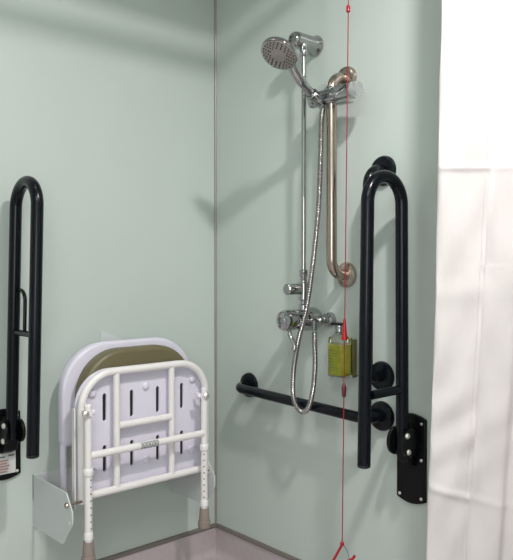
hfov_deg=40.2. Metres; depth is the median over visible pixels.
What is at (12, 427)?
support rail
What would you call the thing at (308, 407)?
shower hose
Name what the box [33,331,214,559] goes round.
shower seat
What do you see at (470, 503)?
shower curtain
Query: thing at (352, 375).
shelf
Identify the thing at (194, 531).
trim
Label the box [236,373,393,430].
grab rail
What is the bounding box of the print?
[0,454,13,472]
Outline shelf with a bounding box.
[328,374,357,378]
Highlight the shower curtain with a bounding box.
[426,0,512,559]
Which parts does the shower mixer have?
temperature knob, lever, diverter knob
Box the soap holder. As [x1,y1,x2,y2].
[328,338,357,381]
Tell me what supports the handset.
attached to the clamp
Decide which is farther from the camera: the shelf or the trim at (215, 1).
the trim at (215, 1)
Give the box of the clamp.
[306,80,363,108]
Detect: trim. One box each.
[97,523,215,559]
[214,0,216,522]
[216,523,300,559]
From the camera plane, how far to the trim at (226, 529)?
2.52 m
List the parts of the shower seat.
plate, backrest post, link arm, leg, seat frame, plate, leg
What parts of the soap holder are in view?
plate, arm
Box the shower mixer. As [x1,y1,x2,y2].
[276,31,335,351]
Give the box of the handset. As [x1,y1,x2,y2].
[261,37,325,108]
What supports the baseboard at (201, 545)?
attached to the wall at (108, 105)
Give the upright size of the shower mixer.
1.016 m
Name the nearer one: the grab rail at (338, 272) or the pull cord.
the pull cord
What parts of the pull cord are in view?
triangle handle, cord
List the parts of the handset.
spray plate, handle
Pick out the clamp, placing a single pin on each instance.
(337, 94)
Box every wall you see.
[0,0,214,559]
[217,0,441,559]
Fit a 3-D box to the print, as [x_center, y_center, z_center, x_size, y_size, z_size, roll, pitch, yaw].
[-0.771,0.561,2.130,0.070,0.053,0.001,-1,2,-42]
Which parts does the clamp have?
clamp knob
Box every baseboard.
[114,527,215,559]
[215,528,287,559]
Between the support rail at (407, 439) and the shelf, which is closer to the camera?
the support rail at (407, 439)
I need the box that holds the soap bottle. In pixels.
[328,322,350,376]
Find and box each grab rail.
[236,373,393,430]
[326,66,356,287]
[363,156,395,388]
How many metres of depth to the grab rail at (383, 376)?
2.06 m
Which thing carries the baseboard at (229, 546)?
attached to the wall at (279, 467)
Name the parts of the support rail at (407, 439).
mounting plate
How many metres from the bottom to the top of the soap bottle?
0.162 m
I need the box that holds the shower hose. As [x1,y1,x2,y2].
[290,107,325,414]
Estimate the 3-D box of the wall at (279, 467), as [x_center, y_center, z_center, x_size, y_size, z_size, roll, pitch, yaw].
[0.949,-0.136,1.528,0.100,2.450,3.200,-1,2,-42]
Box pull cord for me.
[332,0,355,559]
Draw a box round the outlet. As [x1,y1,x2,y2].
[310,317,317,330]
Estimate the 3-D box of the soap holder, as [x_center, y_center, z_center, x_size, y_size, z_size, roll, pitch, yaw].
[0.270,0.245,2.163,0.074,0.128,0.066,-1,2,-42]
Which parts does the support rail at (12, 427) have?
mounting plate, roll holder arm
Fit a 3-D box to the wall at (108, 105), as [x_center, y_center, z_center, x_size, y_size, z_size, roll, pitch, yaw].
[-1.232,-0.141,1.788,3.000,2.450,0.100,-1,2,-42]
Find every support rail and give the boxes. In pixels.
[0,176,43,480]
[357,170,426,503]
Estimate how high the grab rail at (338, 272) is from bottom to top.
0.690 m

